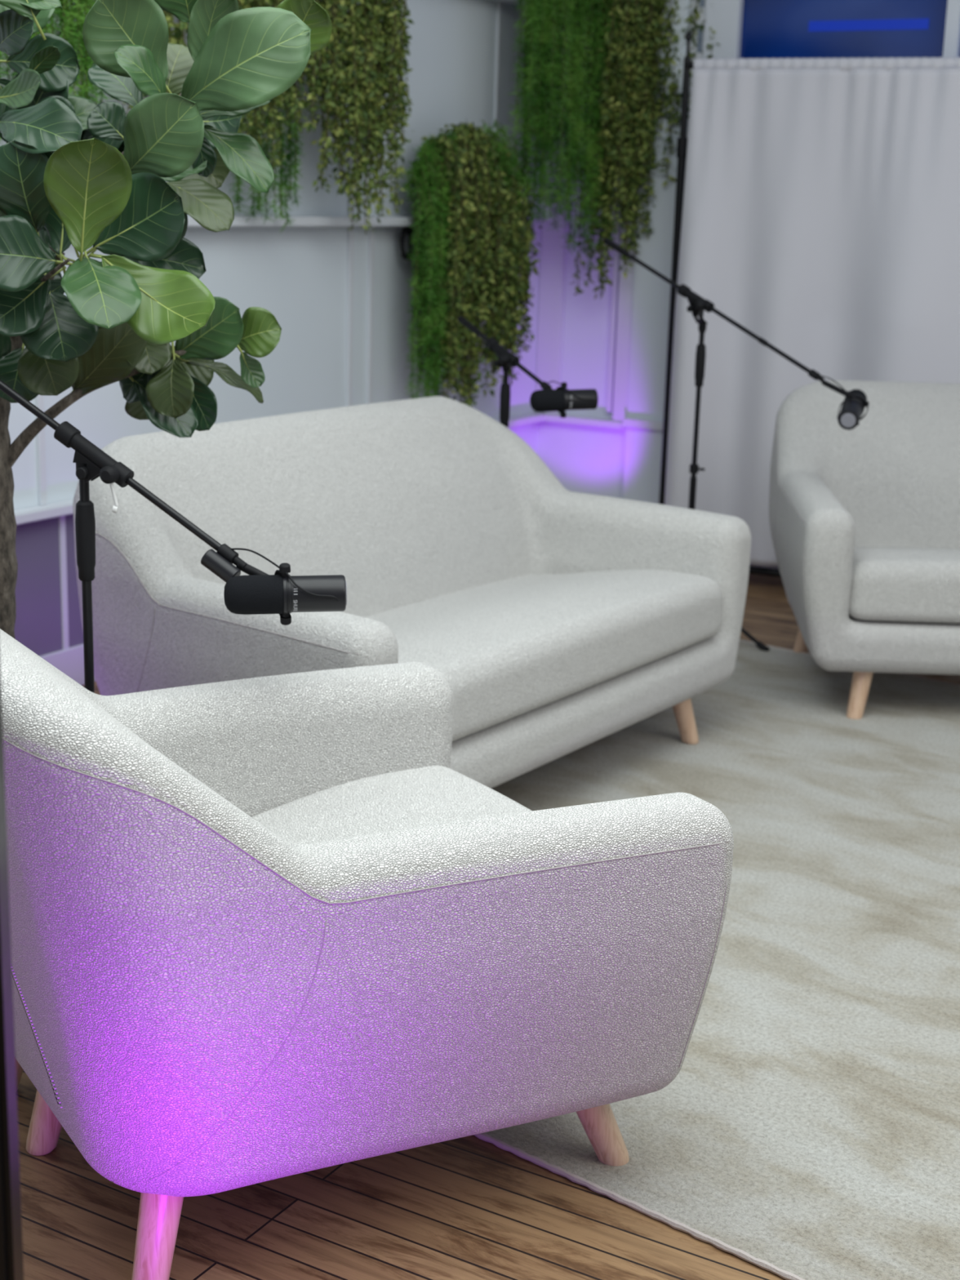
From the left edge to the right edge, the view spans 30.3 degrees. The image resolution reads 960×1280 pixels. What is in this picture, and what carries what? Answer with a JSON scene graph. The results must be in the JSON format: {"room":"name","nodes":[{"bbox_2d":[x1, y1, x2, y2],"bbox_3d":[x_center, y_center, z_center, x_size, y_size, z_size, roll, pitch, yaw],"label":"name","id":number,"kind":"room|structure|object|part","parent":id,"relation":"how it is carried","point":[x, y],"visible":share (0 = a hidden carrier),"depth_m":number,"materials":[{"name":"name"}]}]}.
{"room":"studio","nodes":[
{"label":"studio","id":0,"kind":"room"},
{"bbox_2d":[0,0,549,510],"bbox_3d":[-1.901,-1.145,3.562,0.120,3.200,8.620,10,16,29],"label":"wall","id":1,"kind":"structure","parent":0,"point":[298,274],"depth_m":5.95,"materials":[{"name":"white paint"}]},
{"bbox_2d":[13,514,83,656],"bbox_3d":[-2.332,0.282,3.103,0.008,0.395,5.850,10,16,29],"label":"wall panel","id":2,"kind":"object","parent":1,"relation":"attached to","point":[38,620],"depth_m":4.95,"materials":[{"name":"grey paint"}]},
{"bbox_2d":[0,0,113,144],"bbox_3d":[-1.070,-1.563,4.309,0.199,0.721,0.519,10,16,29],"label":"hanging fern","id":3,"kind":"object","parent":1,"relation":"hanging from","point":[68,14],"visible":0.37,"depth_m":4.38,"materials":[{"name":"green plant"}]},
{"bbox_2d":[40,644,95,685],"bbox_3d":[-1.791,0.320,4.066,0.018,0.120,8.000,10,16,29],"label":"baseboard","id":4,"kind":"structure","parent":1,"relation":"attached to","point":[70,661],"depth_m":5.07,"materials":[{"name":"white paint"}]},
{"bbox_2d":[114,0,414,235],"bbox_3d":[-0.645,-1.655,5.162,0.344,0.930,1.494,10,16,29],"label":"vine","id":5,"kind":"object","parent":1,"relation":"hanging from","point":[363,74],"visible":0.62,"depth_m":5.47,"materials":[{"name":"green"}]},
{"bbox_2d":[227,89,306,232],"bbox_3d":[-0.632,-1.469,5.292,0.178,0.502,0.326,11,17,32],"label":"hanging fern","id":6,"kind":"object","parent":1,"relation":"hanging from","point":[289,155],"visible":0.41,"depth_m":5.32,"materials":[{"name":"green plant"}]},
{"bbox_2d":[35,1,502,649],"bbox_3d":[-0.937,-0.962,5.198,0.012,2.100,3.894,10,16,29],"label":"trim","id":7,"kind":"structure","parent":1,"relation":"attached to","point":[39,399],"depth_m":6.03,"materials":[{"name":"white paint"}]},
{"bbox_2d":[13,412,544,524],"bbox_3d":[-1.761,-0.132,3.942,0.055,0.030,8.000,10,16,29],"label":"trim","id":8,"kind":"structure","parent":1,"relation":"attached to","point":[55,509],"depth_m":4.89,"materials":[{"name":"white paint"}]},
{"bbox_2d":[187,215,424,226],"bbox_3d":[-1.915,-0.812,3.429,0.085,0.030,7.250,10,16,29],"label":"trim","id":9,"kind":"structure","parent":1,"relation":"attached to","point":[239,220],"depth_m":5.65,"materials":[{"name":"white paint"}]},
{"bbox_2d":[400,226,416,260],"bbox_3d":[-0.255,-1.385,6.194,0.034,0.114,0.084,11,17,33],"label":"cable loop","id":10,"kind":"object","parent":1,"relation":"hanging from","point":[405,230],"visible":0.84,"depth_m":6.18,"materials":[{"name":"black rubber"}]},
{"bbox_2d":[395,126,465,399],"bbox_3d":[-0.161,-1.286,6.167,0.190,0.976,0.290,12,17,35],"label":"hanging fern","id":11,"kind":"object","parent":1,"relation":"hanging from","point":[428,255],"visible":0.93,"depth_m":6.11,"materials":[{"name":"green plant"}]},
{"bbox_2d":[413,118,542,407],"bbox_3d":[-0.007,-1.335,6.455,0.292,1.076,0.728,9,16,28],"label":"vine","id":12,"kind":"object","parent":1,"relation":"hanging from","point":[491,278],"visible":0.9,"depth_m":6.32,"materials":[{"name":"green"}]},
{"bbox_2d":[480,119,525,229],"bbox_3d":[0.076,-1.681,6.432,0.155,0.402,0.324,7,15,21],"label":"hanging fern","id":13,"kind":"object","parent":12,"relation":"attached to","point":[495,135],"visible":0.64,"depth_m":6.38,"materials":[{"name":"green plant"}]},
{"bbox_2d":[491,0,536,9],"bbox_3d":[-1.740,-1.666,3.479,0.085,0.060,7.850,10,16,29],"label":"trim","id":14,"kind":"structure","parent":1,"relation":"attached to","point":[508,2],"depth_m":6.56,"materials":[{"name":"white paint"}]},
{"bbox_2d":[16,573,959,1279],"bbox_3d":[-0.013,0.444,4.238,14.000,0.100,16.000,2,14,0],"label":"floor","id":15,"kind":"structure","parent":0,"point":[469,1207],"depth_m":2.50,"materials":[{"name":"brown wood"}]},
{"bbox_2d":[0,670,23,1279],"bbox_3d":[-0.432,0.405,1.385,0.160,1.350,0.200,2,14,0],"label":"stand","id":16,"kind":"object","parent":15,"relation":"on","point":[11,1264],"visible":1,"depth_m":1.43,"materials":[{"name":"black metal"}]},
{"bbox_2d":[0,379,247,693],"bbox_3d":[-0.664,0.111,2.970,0.568,1.128,0.503,2,14,0],"label":"microphone stand","id":17,"kind":"object","parent":15,"relation":"on","point":[92,463],"visible":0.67,"depth_m":2.92,"materials":[{"name":"black metal"}]},
{"bbox_3d":[-0.602,-0.272,2.902,0.029,0.029,0.041,6,15,17],"label":"tension knob","id":18,"kind":"part","parent":17,"relation":"part of","materials":[{"name":"black plastic"}]},
{"bbox_3d":[-0.637,-0.306,2.927,0.483,0.298,0.013,6,15,17],"label":"boom arm","id":19,"kind":"part","parent":17,"relation":"part of","materials":[{"name":"black metal"}]},
{"bbox_3d":[-0.600,-0.233,2.910,0.014,0.049,0.012,2,14,0],"label":"lever","id":20,"kind":"part","parent":17,"relation":"part of","materials":[{"name":"white plastic"}]},
{"bbox_2d":[223,547,346,625],"bbox_3d":[-0.317,-0.081,2.858,0.206,0.117,0.088,2,14,2],"label":"microphone","id":21,"kind":"object","parent":17,"relation":"attached to","point":[282,593],"visible":1,"depth_m":2.84,"materials":[{"name":"black plastic"}]},
{"bbox_3d":[-0.362,-0.107,2.891,0.073,0.046,0.016,2,14,2],"label":"mount stem","id":22,"kind":"part","parent":21,"relation":"part of","materials":[{"name":"black metal"}]},
{"bbox_3d":[-0.313,-0.112,2.844,0.018,0.020,0.018,-1,22,-7],"label":"knob","id":23,"kind":"part","parent":21,"relation":"part of","materials":[{"name":"black rubber"}]},
{"bbox_3d":[-0.315,-0.036,2.874,0.018,0.020,0.018,-1,22,-7],"label":"knob","id":24,"kind":"part","parent":21,"relation":"part of","materials":[{"name":"black rubber"}]},
{"bbox_2d":[0,0,331,639],"bbox_3d":[-0.718,-0.288,3.178,0.844,1.797,0.487,8,16,25],"label":"fiddle leaf fig","id":25,"kind":"object","parent":15,"relation":"on","point":[80,172],"visible":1,"depth_m":2.95,"materials":[{"name":"green plant"}]},
{"bbox_2d":[0,628,733,1279],"bbox_3d":[-0.300,0.347,2.627,1.010,0.861,0.920,-7,16,-30],"label":"armchair","id":26,"kind":"object","parent":15,"relation":"on","point":[263,929],"visible":0.98,"depth_m":2.27,"materials":[{"name":"fabric"}]},
{"bbox_3d":[-0.731,0.623,2.817,0.104,0.207,0.060,4,14,8],"label":"leg","id":27,"kind":"part","parent":26,"relation":"part of","materials":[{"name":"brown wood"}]},
{"bbox_3d":[-0.634,0.664,2.667,0.105,0.207,0.060,-7,16,-30],"label":"leg","id":28,"kind":"part","parent":26,"relation":"part of","materials":[{"name":"brown wood"}]},
{"bbox_3d":[-0.415,0.762,2.303,0.060,0.207,0.104,7,15,19],"label":"leg","id":29,"kind":"part","parent":26,"relation":"part of","materials":[{"name":"brown wood"}]},
{"bbox_2d":[251,765,532,844],"bbox_3d":[-0.173,0.383,2.714,0.657,0.172,0.646,-7,16,-30],"label":"seat cushion","id":30,"kind":"object","parent":26,"relation":"on","point":[299,804],"depth_m":2.90,"materials":[{"name":"fabric"}]},
{"bbox_3d":[0.162,0.687,2.662,0.134,0.212,0.060,0,14,-5],"label":"leg","id":31,"kind":"part","parent":26,"relation":"part of","materials":[{"name":"brown wood"}]},
{"bbox_2d":[457,315,551,427],"bbox_3d":[-0.007,-0.469,5.517,0.497,1.039,0.582,2,14,0],"label":"microphone stand","id":32,"kind":"object","parent":15,"relation":"on","point":[506,359],"visible":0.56,"depth_m":5.42,"materials":[{"name":"black metal"}]},
{"bbox_3d":[0.079,-0.844,5.339,0.041,0.029,0.029,-8,17,-34],"label":"tension knob","id":33,"kind":"part","parent":32,"relation":"part of","materials":[{"name":"black rubber"}]},
{"bbox_3d":[0.093,-0.848,5.353,0.017,0.205,0.544,-8,17,-34],"label":"boom arm","id":34,"kind":"part","parent":32,"relation":"part of","materials":[{"name":"black metal"}]},
{"bbox_2d":[529,381,598,417],"bbox_3d":[0.246,-0.695,5.130,0.184,0.103,0.156,7,15,21],"label":"microphone","id":35,"kind":"object","parent":32,"relation":"attached to","point":[560,399],"visible":1,"depth_m":5.10,"materials":[{"name":"black plastic"}]},
{"bbox_3d":[0.241,-0.655,5.140,0.018,0.020,0.018,-3,21,-11],"label":"knob","id":36,"kind":"part","parent":35,"relation":"part of","materials":[{"name":"black rubber"}]},
{"bbox_3d":[0.242,-0.732,5.111,0.018,0.020,0.018,-3,21,-11],"label":"knob","id":37,"kind":"part","parent":35,"relation":"part of","materials":[{"name":"black rubber"}]},
{"bbox_2d":[473,639,959,1279],"bbox_3d":[1.745,0.691,3.242,5.212,0.012,3.023,13,18,38],"label":"rug","id":38,"kind":"object","parent":15,"relation":"on","point":[807,1127],"visible":0.34,"depth_m":3.27,"materials":[{"name":"grey carpet"}]},
{"bbox_2d":[72,395,751,788],"bbox_3d":[-0.120,-0.087,4.331,0.923,0.859,1.696,11,17,33],"label":"sofa","id":39,"kind":"object","parent":38,"relation":"on","point":[557,620],"visible":0.79,"depth_m":4.24,"materials":[{"name":"fabric"}]},
{"bbox_2d":[364,568,722,741],"bbox_3d":[-0.012,-0.015,4.272,0.657,0.172,1.422,11,17,33],"label":"seat cushion","id":40,"kind":"object","parent":39,"relation":"on","point":[513,647],"depth_m":4.20,"materials":[{"name":"fabric"}]},
{"bbox_3d":[0.533,0.172,4.711,0.109,0.208,0.060,-3,15,-20],"label":"leg","id":41,"kind":"part","parent":39,"relation":"part of","materials":[{"name":"brown wood"}]},
{"bbox_2d":[604,237,824,651],"bbox_3d":[0.669,-0.603,5.633,0.494,1.281,0.940,-4,15,-20],"label":"microphone stand","id":42,"kind":"object","parent":38,"relation":"on","point":[698,304],"visible":0.78,"depth_m":5.68,"materials":[{"name":"black metal"}]},
{"bbox_3d":[0.691,-1.043,5.526,0.041,0.029,0.029,-9,18,-37],"label":"tension knob","id":43,"kind":"part","parent":42,"relation":"part of","materials":[{"name":"black rubber"}]},
{"bbox_3d":[0.703,-1.049,5.542,0.017,0.356,0.935,-9,18,-37],"label":"boom arm","id":44,"kind":"part","parent":42,"relation":"part of","materials":[{"name":"black metal"}]},
{"bbox_3d":[0.809,-0.073,5.801,0.302,0.169,0.014,13,18,38],"label":"leg","id":45,"kind":"part","parent":42,"relation":"part of","materials":[{"name":"black metal"}]},
{"bbox_2d":[816,374,869,430],"bbox_3d":[1.048,-0.683,5.083,0.116,0.123,0.343,1,14,-3],"label":"microphone","id":46,"kind":"object","parent":42,"relation":"attached to","point":[854,404],"visible":1,"depth_m":4.98,"materials":[{"name":"black plastic"}]},
{"bbox_3d":[1.050,-0.710,5.104,0.016,0.051,0.229,-4,15,-22],"label":"mount stem","id":47,"kind":"part","parent":46,"relation":"part of","materials":[{"name":"black metal"}]},
{"bbox_2d":[840,413,855,427],"bbox_3d":[1.025,-0.612,4.936,0.046,0.046,0.008,-8,24,24],"label":"grille","id":48,"kind":"object","parent":46,"relation":"attached to","point":[847,420],"depth_m":4.93,"materials":[{"name":"grey metal"}]},
{"bbox_3d":[1.042,-0.690,4.999,0.018,0.020,0.018,-8,24,24],"label":"knob","id":49,"kind":"part","parent":46,"relation":"part of","materials":[{"name":"black rubber"}]},
{"bbox_2d":[768,380,959,719],"bbox_3d":[1.344,-0.290,5.306,0.920,0.861,1.010,2,14,0],"label":"armchair","id":50,"kind":"object","parent":38,"relation":"on","point":[864,519],"visible":0.99,"depth_m":5.34,"materials":[{"name":"fabric"}]},
{"bbox_3d":[1.059,-0.057,5.682,0.060,0.208,0.111,-6,16,-28],"label":"leg","id":51,"kind":"part","parent":50,"relation":"part of","materials":[{"name":"brown wood"}]},
{"bbox_3d":[1.079,0.114,5.012,0.093,0.206,0.060,-10,18,-38],"label":"leg","id":52,"kind":"part","parent":50,"relation":"part of","materials":[{"name":"brown wood"}]},
{"bbox_2d":[848,546,959,622],"bbox_3d":[1.342,-0.203,5.175,0.646,0.172,0.657,2,14,0],"label":"seat cushion","id":53,"kind":"object","parent":50,"relation":"on","point":[887,584],"depth_m":4.87,"materials":[{"name":"fabric"}]},
{"bbox_2d":[658,31,781,577],"bbox_3d":[1.535,-1.101,6.246,2.024,1.999,0.210,9,16,25],"label":"stand","id":54,"kind":"object","parent":15,"relation":"on","point":[682,143],"visible":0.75,"depth_m":6.56,"materials":[{"name":"black metal"}]},
{"bbox_2d":[664,57,959,565],"bbox_3d":[1.528,-1.099,6.233,1.752,1.811,0.159,8,16,24],"label":"curtain","id":55,"kind":"object","parent":54,"relation":"hanging from","point":[820,216],"visible":0.72,"depth_m":6.34,"materials":[{"name":"white fabric"}]},
{"bbox_2d":[537,0,626,498],"bbox_3d":[3.318,-1.454,5.405,7.000,3.200,0.120,10,16,29],"label":"wall","id":56,"kind":"structure","parent":0,"point":[584,459],"depth_m":7.17,"materials":[{"name":"white paint"}]},
{"bbox_2d":[534,0,575,414],"bbox_3d":[0.315,-2.216,6.944,0.105,2.655,0.035,10,16,29],"label":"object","id":57,"kind":"structure","parent":56,"relation":"attached to","point":[553,268],"depth_m":7.14,"materials":[{"name":"white paint"}]},
{"bbox_2d":[539,413,626,429],"bbox_3d":[0.412,-0.889,7.189,0.430,0.030,0.050,10,16,29],"label":"trim","id":58,"kind":"structure","parent":56,"relation":"attached to","point":[573,420],"depth_m":7.16,"materials":[{"name":"white paint"}]},
{"bbox_2d":[606,143,639,421],"bbox_3d":[0.593,-2.166,6.782,0.105,2.655,0.045,10,16,29],"label":"trim","id":59,"kind":"structure","parent":56,"relation":"attached to","point":[622,288],"depth_m":7.01,"materials":[{"name":"white paint"}]},
{"bbox_2d":[622,417,662,431],"bbox_3d":[0.650,-0.852,6.998,0.185,0.035,0.025,10,16,29],"label":"trim","id":60,"kind":"structure","parent":56,"relation":"attached to","point":[627,422],"depth_m":6.99,"materials":[{"name":"white paint"}]},
{"bbox_2d":[565,0,720,298],"bbox_3d":[0.493,-2.008,6.712,0.808,1.420,0.463,5,15,14],"label":"vine","id":61,"kind":"object","parent":56,"relation":"hanging from","point":[633,91],"visible":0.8,"depth_m":6.66,"materials":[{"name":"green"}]},
{"bbox_2d":[506,0,623,270],"bbox_3d":[0.307,-2.022,6.533,0.534,1.303,0.213,-12,19,-42],"label":"hanging fern","id":62,"kind":"object","parent":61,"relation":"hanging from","point":[547,72],"visible":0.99,"depth_m":6.50,"materials":[{"name":"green plant"}]},
{"bbox_2d":[622,0,690,503],"bbox_3d":[0.700,-1.880,6.776,0.170,3.200,0.060,10,16,29],"label":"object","id":63,"kind":"structure","parent":56,"relation":"attached to","point":[651,293],"depth_m":6.90,"materials":[{"name":"white paint"}]},
{"bbox_2d":[749,563,778,568],"bbox_3d":[3.497,0.096,5.580,6.400,0.120,0.018,10,16,29],"label":"baseboard","id":64,"kind":"structure","parent":56,"relation":"attached to","point":[753,565],"depth_m":6.91,"materials":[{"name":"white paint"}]},
{"bbox_2d":[702,0,959,58],"bbox_3d":[1.852,-2.170,6.019,2.335,1.800,0.050,10,16,29],"label":"television screen","id":65,"kind":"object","parent":56,"relation":"in","point":[744,28],"depth_m":6.38,"materials":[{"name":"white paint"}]},
{"bbox_2d":[808,18,928,31],"bbox_3d":[1.380,-2.189,6.313,0.440,0.035,0.004,10,16,29],"label":"light","id":66,"kind":"object","parent":65,"relation":"attached to","point":[814,24],"depth_m":6.31,"materials":[{"name":"blue"}]},
{"bbox_2d":[686,0,706,137],"bbox_3d":[0.820,-2.349,6.604,0.065,1.800,0.043,10,16,29],"label":"window","id":67,"kind":"structure","parent":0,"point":[699,48],"depth_m":6.61,"materials":[{"name":"white paint"}]},
{"bbox_3d":[0.820,-2.234,6.607,0.020,0.735,0.003,10,16,29],"label":"pane","id":68,"kind":"part","parent":67,"relation":"part of","materials":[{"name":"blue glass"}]}
]}

